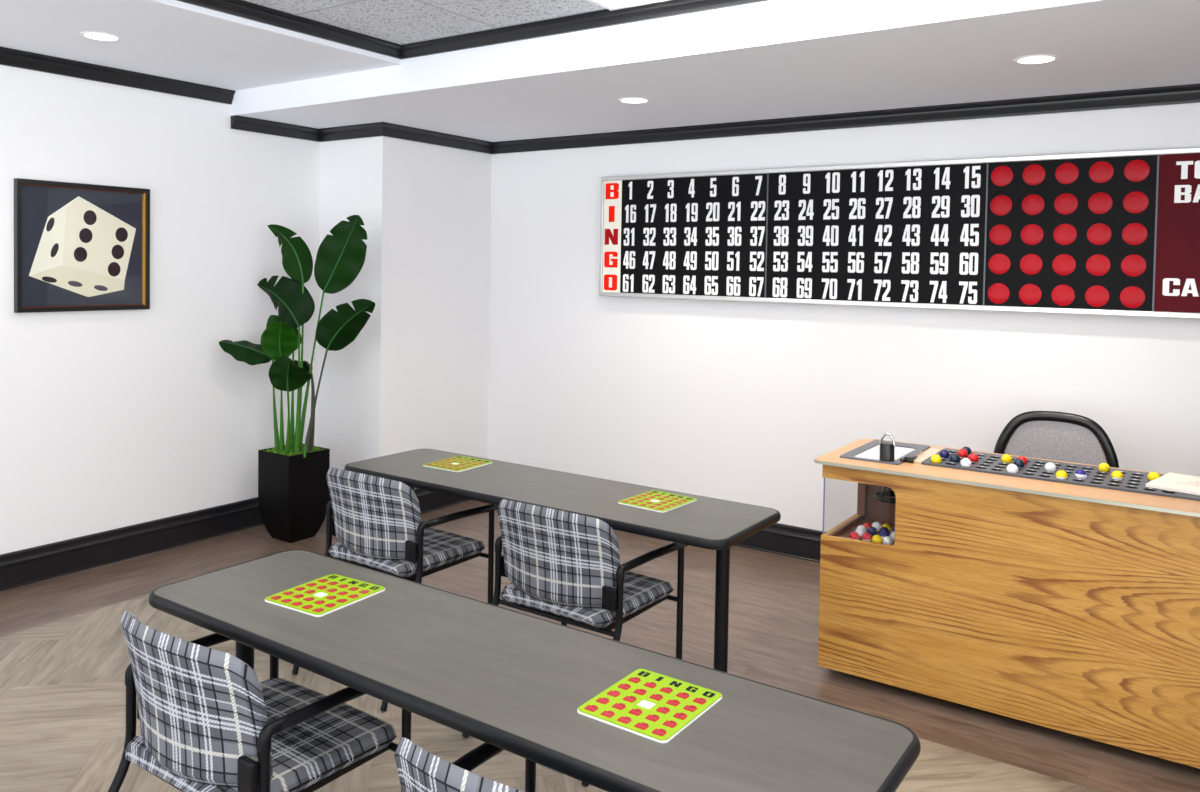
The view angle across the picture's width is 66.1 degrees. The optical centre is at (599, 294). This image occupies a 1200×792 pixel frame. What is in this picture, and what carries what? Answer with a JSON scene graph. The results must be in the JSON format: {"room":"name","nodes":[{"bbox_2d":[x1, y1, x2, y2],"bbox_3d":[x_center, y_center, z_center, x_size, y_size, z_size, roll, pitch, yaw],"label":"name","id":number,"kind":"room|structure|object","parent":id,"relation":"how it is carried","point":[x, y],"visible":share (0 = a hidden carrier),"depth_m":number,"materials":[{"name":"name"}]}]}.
{"room":"games hall","nodes":[
{"label":"games hall","id":0,"kind":"room"},
{"bbox_2d":[0,533,287,636],"bbox_3d":[-3.747,1.450,2.600,0.609,0.001,6.400,2,2,34],"label":"floor","id":1,"kind":"structure","parent":0,"point":[43,602],"depth_m":4.56,"materials":[{"name":"brown wood"}]},
{"bbox_2d":[0,65,319,554],"bbox_3d":[-3.527,0.002,3.485,0.120,2.850,8.150,2,2,34],"label":"wall","id":2,"kind":"structure","parent":0,"point":[110,419],"depth_m":4.98,"materials":[{"name":"white paint"}]},
{"bbox_2d":[14,178,149,312],"bbox_3d":[-2.607,-0.239,4.675,0.033,0.642,0.656,2,2,34],"label":"framed picture","id":3,"kind":"object","parent":2,"relation":"attached to","point":[78,246],"visible":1,"depth_m":4.66,"materials":[{"name":"black plastic"}]},
{"bbox_2d":[29,196,135,296],"bbox_3d":[-2.613,-0.242,4.679,0.001,0.510,0.529,2,2,34],"label":"artwork","id":4,"kind":"object","parent":3,"relation":"attached to","point":[80,246],"depth_m":4.67,"materials":[{"name":"beige"}]},
{"bbox_2d":[0,46,234,104],"bbox_3d":[-3.933,-1.092,2.685,0.050,0.075,6.403,2,2,34],"label":"trim","id":5,"kind":"structure","parent":2,"relation":"attached to","point":[8,56],"depth_m":4.74,"materials":[{"name":"black wood"}]},
{"bbox_2d":[0,497,262,590],"bbox_3d":[-3.805,1.351,3.028,0.022,0.170,7.043,2,2,34],"label":"baseboard","id":6,"kind":"structure","parent":2,"relation":"attached to","point":[47,561],"depth_m":4.88,"materials":[{"name":"black wood"}]},
{"bbox_2d":[0,0,400,90],"bbox_3d":[-3.369,-1.247,2.296,1.408,0.278,6.405,2,2,34],"label":"ceiling","id":7,"kind":"structure","parent":0,"point":[173,39],"depth_m":4.18,"materials":[{"name":"white paint"}]},
{"bbox_2d":[80,31,121,40],"bbox_3d":[-2.197,-1.138,4.062,0.164,0.004,0.164,2,2,34],"label":"recessed light","id":8,"kind":"object","parent":7,"relation":"in","point":[102,36],"visible":1,"depth_m":4.06,"materials":[{"name":"white plastic"}]},
{"bbox_2d":[318,136,491,469],"bbox_3d":[-1.279,-0.037,6.141,0.578,2.850,0.987,2,2,34],"label":"wall column","id":9,"kind":"structure","parent":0,"point":[416,374],"depth_m":5.83,"materials":[{"name":"white paint"}]},
{"bbox_2d":[329,488,470,514],"bbox_3d":[-1.300,1.303,6.165,0.600,0.170,1.009,2,2,34],"label":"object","id":10,"kind":"structure","parent":9,"relation":"attached to","point":[429,501],"depth_m":5.97,"materials":[{"name":"black wood"}]},
{"bbox_2d":[244,0,603,43],"bbox_3d":[-0.065,-1.165,0.027,6.610,0.195,6.405,2,2,34],"label":"ceiling","id":11,"kind":"structure","parent":0,"point":[395,21],"depth_m":3.91,"materials":[{"name":"tile"}]},
{"bbox_2d":[294,0,605,44],"bbox_3d":[-0.067,-1.067,0.030,6.610,0.002,6.405,2,2,34],"label":"trim","id":12,"kind":"structure","parent":11,"relation":"attached to","point":[357,0],"depth_m":3.94,"materials":[{"name":"grey"}]},
{"bbox_2d":[177,0,767,59],"bbox_3d":[-0.067,-1.039,0.031,6.610,0.058,6.405,2,2,34],"label":"trim","id":13,"kind":"structure","parent":11,"relation":"attached to","point":[239,8],"depth_m":3.97,"materials":[{"name":"black wood"}]},
{"bbox_2d":[588,0,669,10],"bbox_3d":[0.375,-1.146,3.180,1.220,0.012,0.610,2,2,34],"label":"recessed light","id":14,"kind":"object","parent":11,"relation":"in","point":[611,5],"visible":1,"depth_m":3.68,"materials":[{"name":"white plastic"}]},
{"bbox_2d":[597,0,651,6],"bbox_3d":[0.375,-1.148,3.180,1.170,0.007,0.560,2,2,34],"label":"diffuser","id":15,"kind":"object","parent":14,"relation":"attached to","point":[604,3],"depth_m":3.67,"materials":[{"name":"white"}]},
{"bbox_2d":[0,594,1099,791],"bbox_3d":[-0.443,1.574,0.332,7.409,0.001,6.400,2,2,34],"label":"floor","id":16,"kind":"structure","parent":0,"point":[63,687],"depth_m":3.10,"materials":[{"name":"brown wood"}]},
{"bbox_2d":[108,610,410,791],"bbox_3d":[-0.820,1.109,2.157,0.550,0.807,0.637,2,2,34],"label":"chair","id":17,"kind":"object","parent":16,"relation":"on","point":[208,723],"visible":0.96,"depth_m":1.97,"materials":[{"name":"fabric"}]},
{"bbox_2d":[292,467,498,710],"bbox_3d":[-0.793,1.065,3.661,0.550,0.807,0.637,2,2,34],"label":"chair","id":18,"kind":"object","parent":16,"relation":"on","point":[377,524],"visible":0.88,"depth_m":3.47,"materials":[{"name":"fabric"}]},
{"bbox_2d":[394,737,535,791],"bbox_3d":[-0.068,1.138,1.622,0.550,0.807,0.637,2,2,32],"label":"chair","id":19,"kind":"object","parent":16,"relation":"on","point":[419,770],"visible":0.81,"depth_m":1.50,"materials":[{"name":"fabric"}]},
{"bbox_2d":[148,550,920,791],"bbox_3d":[-0.291,1.152,2.052,1.846,0.733,0.486,2,2,34],"label":"table","id":20,"kind":"object","parent":16,"relation":"on","point":[515,682],"visible":0.99,"depth_m":1.88,"materials":[{"name":"grey laminate"}]},
{"bbox_2d":[265,574,384,616],"bbox_3d":[-0.701,0.765,2.360,0.200,0.008,0.230,2,2,31],"label":"card","id":21,"kind":"object","parent":20,"relation":"on","point":[322,596],"visible":1,"depth_m":2.34,"materials":[{"name":"green"}]},
{"bbox_2d":[271,596,280,599],"bbox_3d":[-0.814,0.761,2.319,0.023,0.002,0.022,2,2,31],"label":"shutter","id":22,"kind":"object","parent":21,"relation":"hanging from","point":[272,597],"depth_m":2.32,"materials":[{"name":"red"}]},
{"bbox_2d":[281,599,291,602],"bbox_3d":[-0.781,0.762,2.300,0.023,0.002,0.022,2,2,31],"label":"shutter","id":23,"kind":"object","parent":21,"relation":"hanging from","point":[282,600],"depth_m":2.30,"materials":[{"name":"red"}]},
{"bbox_2d":[282,591,293,594],"bbox_3d":[-0.794,0.761,2.352,0.023,0.002,0.022,2,2,31],"label":"shutter","id":24,"kind":"object","parent":21,"relation":"hanging from","point":[284,592],"depth_m":2.35,"materials":[{"name":"red"}]},
{"bbox_2d":[291,602,301,605],"bbox_3d":[-0.749,0.763,2.280,0.023,0.002,0.022,2,2,31],"label":"shutter","id":25,"kind":"object","parent":21,"relation":"hanging from","point":[292,603],"depth_m":2.28,"materials":[{"name":"red"}]},
{"bbox_2d":[293,594,303,597],"bbox_3d":[-0.762,0.762,2.332,0.023,0.002,0.022,2,2,31],"label":"shutter","id":26,"kind":"object","parent":21,"relation":"hanging from","point":[294,595],"depth_m":2.33,"materials":[{"name":"red"}]},
{"bbox_2d":[294,587,304,590],"bbox_3d":[-0.775,0.760,2.384,0.023,0.002,0.022,2,2,31],"label":"shutter","id":27,"kind":"object","parent":21,"relation":"hanging from","point":[295,588],"depth_m":2.38,"materials":[{"name":"red"}]},
{"bbox_2d":[301,605,312,608],"bbox_3d":[-0.716,0.765,2.261,0.023,0.002,0.022,2,2,31],"label":"shutter","id":28,"kind":"object","parent":21,"relation":"hanging from","point":[302,606],"depth_m":2.26,"materials":[{"name":"red"}]},
{"bbox_2d":[303,597,313,600],"bbox_3d":[-0.729,0.763,2.313,0.023,0.002,0.022,2,2,31],"label":"shutter","id":29,"kind":"object","parent":21,"relation":"hanging from","point":[304,598],"depth_m":2.31,"materials":[{"name":"red"}]},
{"bbox_2d":[305,590,314,593],"bbox_3d":[-0.742,0.761,2.365,0.023,0.002,0.022,2,2,31],"label":"shutter","id":30,"kind":"object","parent":21,"relation":"hanging from","point":[306,591],"depth_m":2.36,"materials":[{"name":"red"}]},
{"bbox_2d":[312,608,323,611],"bbox_3d":[-0.684,0.766,2.241,0.023,0.002,0.022,2,2,31],"label":"shutter","id":31,"kind":"object","parent":21,"relation":"hanging from","point":[313,609],"depth_m":2.24,"materials":[{"name":"red"}]},
{"bbox_2d":[314,600,324,603],"bbox_3d":[-0.697,0.764,2.293,0.023,0.002,0.022,2,2,31],"label":"shutter","id":32,"kind":"object","parent":21,"relation":"hanging from","point":[315,601],"depth_m":2.29,"materials":[{"name":"red"}]},
{"bbox_2d":[324,603,335,607],"bbox_3d":[-0.664,0.765,2.274,0.023,0.002,0.022,2,2,31],"label":"shutter","id":33,"kind":"object","parent":21,"relation":"hanging from","point":[326,605],"depth_m":2.27,"materials":[{"name":"red"}]},
{"bbox_2d":[337,599,346,602],"bbox_3d":[-0.644,0.764,2.306,0.023,0.002,0.022,2,2,31],"label":"shutter","id":34,"kind":"object","parent":21,"relation":"hanging from","point":[338,600],"depth_m":2.30,"materials":[{"name":"red"}]},
{"bbox_2d":[337,584,347,587],"bbox_3d":[-0.670,0.761,2.410,0.023,0.002,0.022,2,2,31],"label":"shutter","id":35,"kind":"object","parent":21,"relation":"hanging from","point":[338,585],"depth_m":2.41,"materials":[{"name":"red"}]},
{"bbox_2d":[347,594,357,597],"bbox_3d":[-0.625,0.764,2.339,0.023,0.002,0.022,2,2,31],"label":"shutter","id":36,"kind":"object","parent":21,"relation":"hanging from","point":[348,595],"depth_m":2.34,"materials":[{"name":"red"}]},
{"bbox_2d":[359,590,368,593],"bbox_3d":[-0.605,0.763,2.371,0.023,0.002,0.022,2,2,31],"label":"shutter","id":37,"kind":"object","parent":21,"relation":"hanging from","point":[360,591],"depth_m":2.37,"materials":[{"name":"red"}]},
{"bbox_2d":[577,669,721,742],"bbox_3d":[0.100,0.795,1.799,0.200,0.008,0.230,2,2,35],"label":"card","id":38,"kind":"object","parent":20,"relation":"on","point":[648,704],"visible":1,"depth_m":1.78,"materials":[{"name":"green"}]},
{"bbox_2d":[584,705,597,711],"bbox_3d":[-0.016,0.791,1.767,0.023,0.002,0.022,2,2,35],"label":"shutter","id":39,"kind":"object","parent":38,"relation":"hanging from","point":[587,708],"depth_m":1.76,"materials":[{"name":"red"}]},
{"bbox_2d":[596,697,608,703],"bbox_3d":[0.006,0.791,1.798,0.023,0.002,0.022,2,2,35],"label":"shutter","id":40,"kind":"object","parent":38,"relation":"hanging from","point":[599,700],"depth_m":1.80,"materials":[{"name":"red"}]},
{"bbox_2d":[600,710,614,717],"bbox_3d":[0.015,0.792,1.745,0.023,0.002,0.022,2,2,35],"label":"shutter","id":41,"kind":"object","parent":38,"relation":"hanging from","point":[603,713],"depth_m":1.74,"materials":[{"name":"red"}]},
{"bbox_2d":[607,690,619,696],"bbox_3d":[0.028,0.790,1.829,0.023,0.002,0.022,2,2,35],"label":"shutter","id":42,"kind":"object","parent":38,"relation":"hanging from","point":[610,693],"depth_m":1.83,"materials":[{"name":"red"}]},
{"bbox_2d":[612,703,625,709],"bbox_3d":[0.037,0.792,1.776,0.023,0.002,0.022,2,2,35],"label":"shutter","id":43,"kind":"object","parent":38,"relation":"hanging from","point":[615,706],"depth_m":1.77,"materials":[{"name":"red"}]},
{"bbox_2d":[617,683,630,689],"bbox_3d":[0.050,0.790,1.860,0.023,0.002,0.022,2,2,35],"label":"shutter","id":44,"kind":"object","parent":38,"relation":"hanging from","point":[620,686],"depth_m":1.86,"materials":[{"name":"red"}]},
{"bbox_2d":[617,716,631,723],"bbox_3d":[0.047,0.793,1.723,0.023,0.002,0.022,2,2,35],"label":"shutter","id":45,"kind":"object","parent":38,"relation":"hanging from","point":[620,719],"depth_m":1.72,"materials":[{"name":"red"}]},
{"bbox_2d":[623,696,636,702],"bbox_3d":[0.059,0.791,1.807,0.023,0.002,0.022,2,2,35],"label":"shutter","id":46,"kind":"object","parent":38,"relation":"hanging from","point":[626,699],"depth_m":1.80,"materials":[{"name":"red"}]},
{"bbox_2d":[628,677,640,682],"bbox_3d":[0.072,0.789,1.891,0.023,0.002,0.022,2,2,35],"label":"shutter","id":47,"kind":"object","parent":38,"relation":"hanging from","point":[630,679],"depth_m":1.89,"materials":[{"name":"red"}]},
{"bbox_2d":[628,709,642,715],"bbox_3d":[0.068,0.793,1.754,0.023,0.002,0.022,2,2,35],"label":"shutter","id":48,"kind":"object","parent":38,"relation":"hanging from","point":[631,712],"depth_m":1.75,"materials":[{"name":"red"}]},
{"bbox_2d":[633,689,646,694],"bbox_3d":[0.081,0.791,1.838,0.023,0.002,0.022,2,2,35],"label":"shutter","id":49,"kind":"object","parent":38,"relation":"hanging from","point":[635,691],"depth_m":1.84,"materials":[{"name":"red"}]},
{"bbox_2d":[634,722,648,729],"bbox_3d":[0.078,0.795,1.701,0.023,0.002,0.022,2,2,35],"label":"shutter","id":50,"kind":"object","parent":38,"relation":"hanging from","point":[637,725],"depth_m":1.70,"materials":[{"name":"red"}]},
{"bbox_2d":[643,682,656,687],"bbox_3d":[0.103,0.790,1.869,0.023,0.002,0.022,2,2,35],"label":"shutter","id":51,"kind":"object","parent":38,"relation":"hanging from","point":[645,684],"depth_m":1.87,"materials":[{"name":"red"}]},
{"bbox_2d":[645,714,659,721],"bbox_3d":[0.100,0.794,1.732,0.023,0.002,0.022,2,2,35],"label":"shutter","id":52,"kind":"object","parent":38,"relation":"hanging from","point":[648,717],"depth_m":1.73,"materials":[{"name":"red"}]},
{"bbox_2d":[649,694,662,700],"bbox_3d":[0.112,0.792,1.817,0.023,0.002,0.022,2,2,35],"label":"shutter","id":53,"kind":"object","parent":38,"relation":"hanging from","point":[652,697],"depth_m":1.81,"materials":[{"name":"red"}]},
{"bbox_2d":[652,728,666,735],"bbox_3d":[0.109,0.796,1.680,0.023,0.002,0.022,2,2,35],"label":"shutter","id":54,"kind":"object","parent":38,"relation":"hanging from","point":[655,731],"depth_m":1.68,"materials":[{"name":"red"}]},
{"bbox_2d":[656,707,669,713],"bbox_3d":[0.121,0.794,1.764,0.023,0.002,0.022,2,2,35],"label":"shutter","id":55,"kind":"object","parent":38,"relation":"hanging from","point":[659,710],"depth_m":1.76,"materials":[{"name":"red"}]},
{"bbox_2d":[659,687,672,693],"bbox_3d":[0.134,0.791,1.848,0.023,0.002,0.022,2,2,35],"label":"shutter","id":56,"kind":"object","parent":38,"relation":"hanging from","point":[662,690],"depth_m":1.84,"materials":[{"name":"red"}]},
{"bbox_2d":[663,720,676,727],"bbox_3d":[0.131,0.795,1.711,0.023,0.002,0.022,2,2,35],"label":"shutter","id":57,"kind":"object","parent":38,"relation":"hanging from","point":[666,723],"depth_m":1.71,"materials":[{"name":"red"}]},
{"bbox_2d":[666,699,679,705],"bbox_3d":[0.143,0.793,1.795,0.023,0.002,0.022,2,2,35],"label":"shutter","id":58,"kind":"object","parent":38,"relation":"hanging from","point":[669,702],"depth_m":1.79,"materials":[{"name":"red"}]},
{"bbox_2d":[673,712,686,719],"bbox_3d":[0.152,0.795,1.742,0.023,0.002,0.022,2,2,35],"label":"shutter","id":59,"kind":"object","parent":38,"relation":"hanging from","point":[676,715],"depth_m":1.74,"materials":[{"name":"red"}]},
{"bbox_2d":[676,692,689,698],"bbox_3d":[0.165,0.793,1.826,0.023,0.002,0.022,2,2,35],"label":"shutter","id":60,"kind":"object","parent":38,"relation":"hanging from","point":[679,695],"depth_m":1.82,"materials":[{"name":"red"}]},
{"bbox_2d":[683,705,696,711],"bbox_3d":[0.174,0.794,1.773,0.023,0.002,0.022,2,2,35],"label":"shutter","id":61,"kind":"object","parent":38,"relation":"hanging from","point":[686,708],"depth_m":1.77,"materials":[{"name":"red"}]},
{"bbox_2d":[693,698,706,704],"bbox_3d":[0.196,0.794,1.804,0.023,0.002,0.022,2,2,35],"label":"shutter","id":62,"kind":"object","parent":38,"relation":"hanging from","point":[696,701],"depth_m":1.80,"materials":[{"name":"red"}]},
{"bbox_2d":[344,449,780,672],"bbox_3d":[-0.227,1.107,3.594,1.801,0.733,0.501,2,2,34],"label":"table","id":63,"kind":"object","parent":16,"relation":"on","point":[719,525],"visible":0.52,"depth_m":3.37,"materials":[{"name":"grey laminate"}]},
{"bbox_2d":[423,456,491,471],"bbox_3d":[-0.606,0.720,3.937,0.200,0.008,0.230,2,2,32],"label":"card","id":64,"kind":"object","parent":63,"relation":"on","point":[457,463],"visible":1,"depth_m":3.92,"materials":[{"name":"yellow"}]},
{"bbox_2d":[618,490,696,512],"bbox_3d":[0.211,0.751,3.364,0.200,0.008,0.230,2,2,37],"label":"card","id":65,"kind":"object","parent":63,"relation":"on","point":[653,500],"visible":1,"depth_m":3.35,"materials":[{"name":"yellow"}]},
{"bbox_2d":[462,499,688,785],"bbox_3d":[-0.069,1.091,3.212,0.550,0.807,0.637,2,2,34],"label":"chair","id":66,"kind":"object","parent":16,"relation":"on","point":[564,567],"visible":0.93,"depth_m":3.02,"materials":[{"name":"grey fabric"}]},
{"bbox_2d":[230,0,1199,141],"bbox_3d":[0.699,-1.168,4.374,5.768,0.417,1.625,2,2,34],"label":"ceiling","id":67,"kind":"structure","parent":0,"point":[770,59],"depth_m":3.94,"materials":[{"name":"white paint"}]},
{"bbox_2d":[618,97,649,103],"bbox_3d":[0.171,-0.974,4.622,0.164,0.004,0.164,2,2,34],"label":"recessed light","id":68,"kind":"object","parent":67,"relation":"in","point":[633,100],"visible":1,"depth_m":4.62,"materials":[{"name":"white plastic"}]},
{"bbox_2d":[1013,54,1058,63],"bbox_3d":[1.701,-0.918,3.598,0.164,0.004,0.164,2,2,34],"label":"recessed light","id":69,"kind":"object","parent":67,"relation":"in","point":[1038,58],"visible":1,"depth_m":3.59,"materials":[{"name":"white plastic"}]},
{"bbox_2d":[231,500,1199,791],"bbox_3d":[1.579,1.506,3.813,8.018,0.001,1.630,2,2,34],"label":"floor","id":70,"kind":"structure","parent":0,"point":[773,623],"depth_m":3.91,"materials":[{"name":"brown wood"}]},
{"bbox_2d":[218,215,374,542],"bbox_3d":[-1.672,0.480,5.169,0.864,1.859,0.503,2,2,34],"label":"potted plant","id":71,"kind":"object","parent":70,"relation":"on","point":[293,490],"visible":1,"depth_m":5.21,"materials":[{"name":"green plant"}]},
{"bbox_2d":[814,432,1199,768],"bbox_3d":[1.730,1.037,3.354,1.792,0.970,0.614,2,2,34],"label":"desk","id":72,"kind":"object","parent":70,"relation":"on","point":[1071,605],"visible":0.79,"depth_m":3.21,"materials":[{"name":"brown wood"}]},
{"bbox_2d":[849,532,859,539],"bbox_3d":[0.996,0.947,3.610,0.039,0.039,0.039,2,2,34],"label":"ball","id":73,"kind":"object","parent":72,"relation":"in","point":[853,535],"visible":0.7,"depth_m":3.60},
{"bbox_2d":[855,528,864,537],"bbox_3d":[1.032,0.947,3.658,0.039,0.039,0.039,2,2,34],"label":"ball","id":74,"kind":"object","parent":72,"relation":"in","point":[859,531],"visible":0.61,"depth_m":3.64,"materials":[{"name":"white"}]},
{"bbox_2d":[857,525,866,532],"bbox_3d":[1.050,0.946,3.702,0.039,0.039,0.039,2,2,34],"label":"ball","id":75,"kind":"object","parent":72,"relation":"in","point":[860,526],"visible":0.54,"depth_m":3.69,"materials":[{"name":"white"}]},
{"bbox_2d":[862,532,871,541],"bbox_3d":[1.042,0.948,3.602,0.039,0.039,0.039,2,2,34],"label":"ball","id":76,"kind":"object","parent":72,"relation":"in","point":[866,536],"visible":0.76,"depth_m":3.59,"materials":[{"name":"plastic"}]},
{"bbox_2d":[863,523,871,531],"bbox_3d":[1.086,0.945,3.741,0.039,0.039,0.039,2,2,34],"label":"ball","id":77,"kind":"object","parent":72,"relation":"in","point":[867,525],"visible":0.52,"depth_m":3.73,"materials":[{"name":"red"}]},
{"bbox_2d":[867,527,876,536],"bbox_3d":[1.087,0.947,3.686,0.039,0.039,0.039,2,2,34],"label":"ball","id":78,"kind":"object","parent":72,"relation":"in","point":[872,530],"visible":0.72,"depth_m":3.67,"materials":[{"name":"blue"}]},
{"bbox_2d":[872,535,881,542],"bbox_3d":[1.074,0.950,3.575,0.039,0.039,0.039,2,2,34],"label":"ball","id":79,"kind":"object","parent":72,"relation":"in","point":[876,538],"visible":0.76,"depth_m":3.56,"materials":[{"name":"yellow"}]},
{"bbox_2d":[872,522,881,531],"bbox_3d":[1.127,0.945,3.758,0.039,0.039,0.039,2,2,34],"label":"ball","id":80,"kind":"object","parent":72,"relation":"in","point":[877,525],"visible":0.62,"depth_m":3.74,"materials":[{"name":"white"}]},
{"bbox_2d":[879,527,888,534],"bbox_3d":[1.136,0.948,3.687,0.039,0.039,0.039,2,2,34],"label":"ball","id":81,"kind":"object","parent":72,"relation":"in","point":[885,529],"visible":0.59,"depth_m":3.68,"materials":[{"name":"blue"}]},
{"bbox_2d":[879,531,888,539],"bbox_3d":[1.114,0.949,3.619,0.039,0.039,0.039,2,2,34],"label":"ball","id":82,"kind":"object","parent":72,"relation":"in","point":[883,534],"visible":0.47,"depth_m":3.61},
{"bbox_2d":[882,523,890,532],"bbox_3d":[1.160,0.946,3.736,0.039,0.039,0.039,2,2,34],"label":"ball","id":83,"kind":"object","parent":72,"relation":"in","point":[888,526],"visible":0.46,"depth_m":3.72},
{"bbox_2d":[882,536,892,544],"bbox_3d":[1.109,0.951,3.556,0.039,0.039,0.039,2,2,34],"label":"ball","id":84,"kind":"object","parent":72,"relation":"in","point":[888,540],"visible":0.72,"depth_m":3.54,"materials":[{"name":"white"}]},
{"bbox_2d":[890,532,894,541],"bbox_3d":[1.157,0.950,3.620,0.039,0.039,0.039,2,2,34],"label":"ball","id":85,"kind":"object","parent":72,"relation":"in","point":[892,535],"visible":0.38,"depth_m":3.61,"materials":[{"name":"white"}]},
{"bbox_2d":[931,454,940,462],"bbox_3d":[1.293,0.634,3.548,0.039,0.039,0.039,2,2,34],"label":"ball","id":86,"kind":"object","parent":72,"relation":"on","point":[935,458],"visible":0.91,"depth_m":3.53,"materials":[{"name":"yellow"}]},
{"bbox_2d":[939,450,949,457],"bbox_3d":[1.363,0.632,3.650,0.039,0.039,0.039,2,2,34],"label":"ball","id":87,"kind":"object","parent":72,"relation":"on","point":[943,453],"visible":0.82,"depth_m":3.64,"materials":[{"name":"blue"}]},
{"bbox_2d":[949,454,959,461],"bbox_3d":[1.373,0.635,3.568,0.039,0.039,0.039,2,2,34],"label":"ball","id":88,"kind":"object","parent":72,"relation":"on","point":[954,457],"visible":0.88,"depth_m":3.55,"materials":[{"name":"blue"}]},
{"bbox_2d":[957,449,967,456],"bbox_3d":[1.443,0.633,3.670,0.039,0.039,0.039,2,2,34],"label":"ball","id":89,"kind":"object","parent":72,"relation":"on","point":[962,452],"visible":0.8,"depth_m":3.66,"materials":[{"name":"red"}]},
{"bbox_2d":[960,458,970,466],"bbox_3d":[1.383,0.637,3.486,0.039,0.039,0.039,2,2,34],"label":"ball","id":90,"kind":"object","parent":72,"relation":"on","point":[965,462],"visible":0.88,"depth_m":3.47,"materials":[{"name":"white"}]},
{"bbox_2d":[962,447,970,454],"bbox_3d":[1.478,0.632,3.721,0.039,0.039,0.039,2,2,34],"label":"ball","id":91,"kind":"object","parent":72,"relation":"on","point":[967,449],"visible":0.54,"depth_m":3.71,"materials":[{"name":"blue"}]},
{"bbox_2d":[968,453,978,461],"bbox_3d":[1.453,0.635,3.588,0.039,0.039,0.039,2,2,34],"label":"ball","id":92,"kind":"object","parent":72,"relation":"on","point":[974,457],"visible":0.84,"depth_m":3.58,"materials":[{"name":"red"}]},
{"bbox_2d":[1001,454,1011,462],"bbox_3d":[1.578,0.638,3.578,0.039,0.039,0.039,2,2,34],"label":"ball","id":93,"kind":"object","parent":72,"relation":"on","point":[1006,458],"visible":0.9,"depth_m":3.56,"materials":[{"name":"yellow"}]},
{"bbox_2d":[1007,464,1017,472],"bbox_3d":[1.518,0.642,3.394,0.039,0.039,0.039,2,2,34],"label":"ball","id":94,"kind":"object","parent":72,"relation":"on","point":[1012,468],"visible":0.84,"depth_m":3.38,"materials":[{"name":"white"}]},
{"bbox_2d":[1013,459,1023,466],"bbox_3d":[1.587,0.640,3.496,0.039,0.039,0.039,2,2,34],"label":"ball","id":95,"kind":"object","parent":72,"relation":"on","point":[1018,462],"visible":0.75,"depth_m":3.48,"materials":[{"name":"blue"}]},
{"bbox_2d":[1017,456,1026,464],"bbox_3d":[1.623,0.640,3.547,0.039,0.039,0.039,2,2,34],"label":"ball","id":96,"kind":"object","parent":72,"relation":"on","point":[1023,458],"visible":0.58,"depth_m":3.53,"materials":[{"name":"red"}]},
{"bbox_2d":[1045,462,1055,470],"bbox_3d":[1.677,0.644,3.434,0.039,0.039,0.039,2,2,34],"label":"ball","id":97,"kind":"object","parent":72,"relation":"on","point":[1049,466],"visible":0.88,"depth_m":3.42,"materials":[{"name":"white"}]},
{"bbox_2d":[1056,470,1067,479],"bbox_3d":[1.652,0.647,3.301,0.039,0.039,0.039,2,2,34],"label":"ball","id":98,"kind":"object","parent":72,"relation":"on","point":[1060,474],"visible":0.83,"depth_m":3.29,"materials":[{"name":"plastic"}]},
{"bbox_2d":[1075,469,1086,478],"bbox_3d":[1.732,0.648,3.321,0.039,0.039,0.039,2,2,34],"label":"ball","id":99,"kind":"object","parent":72,"relation":"on","point":[1080,473],"visible":0.87,"depth_m":3.31,"materials":[{"name":"plastic"}]},
{"bbox_2d":[1098,463,1109,471],"bbox_3d":[1.882,0.647,3.443,0.039,0.039,0.039,2,2,34],"label":"ball","id":100,"kind":"object","parent":72,"relation":"on","point":[1104,467],"visible":0.84,"depth_m":3.43,"materials":[{"name":"yellow"}]},
{"bbox_2d":[1111,470,1122,479],"bbox_3d":[1.857,0.650,3.311,0.039,0.039,0.039,2,2,34],"label":"ball","id":101,"kind":"object","parent":72,"relation":"on","point":[1117,475],"visible":0.91,"depth_m":3.30,"materials":[{"name":"plastic"}]},
{"bbox_2d":[1148,472,1159,480],"bbox_3d":[1.982,0.653,3.300,0.039,0.039,0.039,2,2,34],"label":"ball","id":102,"kind":"object","parent":72,"relation":"in","point":[1152,475],"visible":0.76,"depth_m":3.29,"materials":[{"name":"yellow"}]},
{"bbox_2d":[1145,472,1199,495],"bbox_3d":[2.076,0.661,3.185,0.280,0.011,0.265,-1,2,-44],"label":"paper pad","id":103,"kind":"object","parent":72,"relation":"on","point":[1188,484],"visible":1,"depth_m":3.19,"materials":[{"name":"beige"}]},
{"bbox_2d":[994,411,1118,467],"bbox_3d":[1.886,1.012,3.903,0.521,0.992,0.496,2,2,34],"label":"office chair","id":104,"kind":"object","parent":70,"relation":"on","point":[1050,435],"visible":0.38,"depth_m":4.05,"materials":[{"name":"black plastic"}]},
{"bbox_2d":[488,103,1199,531],"bbox_3d":[1.222,0.037,5.095,5.888,2.850,0.120,2,2,34],"label":"wall","id":105,"kind":"structure","parent":0,"point":[735,401],"depth_m":5.17,"materials":[{"name":"white paint"}]},
{"bbox_2d":[231,84,1199,153],"bbox_3d":[0.919,-0.938,5.026,5.992,0.075,1.425,2,2,19],"label":"trim","id":106,"kind":"structure","parent":105,"relation":"attached to","point":[1190,93],"depth_m":5.15,"materials":[{"name":"black wood"}]},
{"bbox_2d":[735,523,824,562],"bbox_3d":[1.347,1.384,4.946,5.190,0.170,0.022,2,2,34],"label":"baseboard","id":107,"kind":"structure","parent":105,"relation":"attached to","point":[781,539],"depth_m":5.14,"materials":[{"name":"black wood"}]},
{"bbox_2d":[599,147,1199,318],"bbox_3d":[1.451,-0.310,4.807,3.466,0.742,0.084,2,2,34],"label":"board","id":108,"kind":"object","parent":105,"relation":"attached to","point":[1111,233],"visible":1,"depth_m":4.63,"materials":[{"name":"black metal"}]},
{"bbox_2d":[984,155,1156,310],"bbox_3d":[2.168,-0.282,4.283,0.706,0.690,0.006,2,2,34],"label":"panel","id":109,"kind":"object","parent":108,"relation":"attached to","point":[1062,232],"depth_m":4.27,"materials":[{"name":"black"}]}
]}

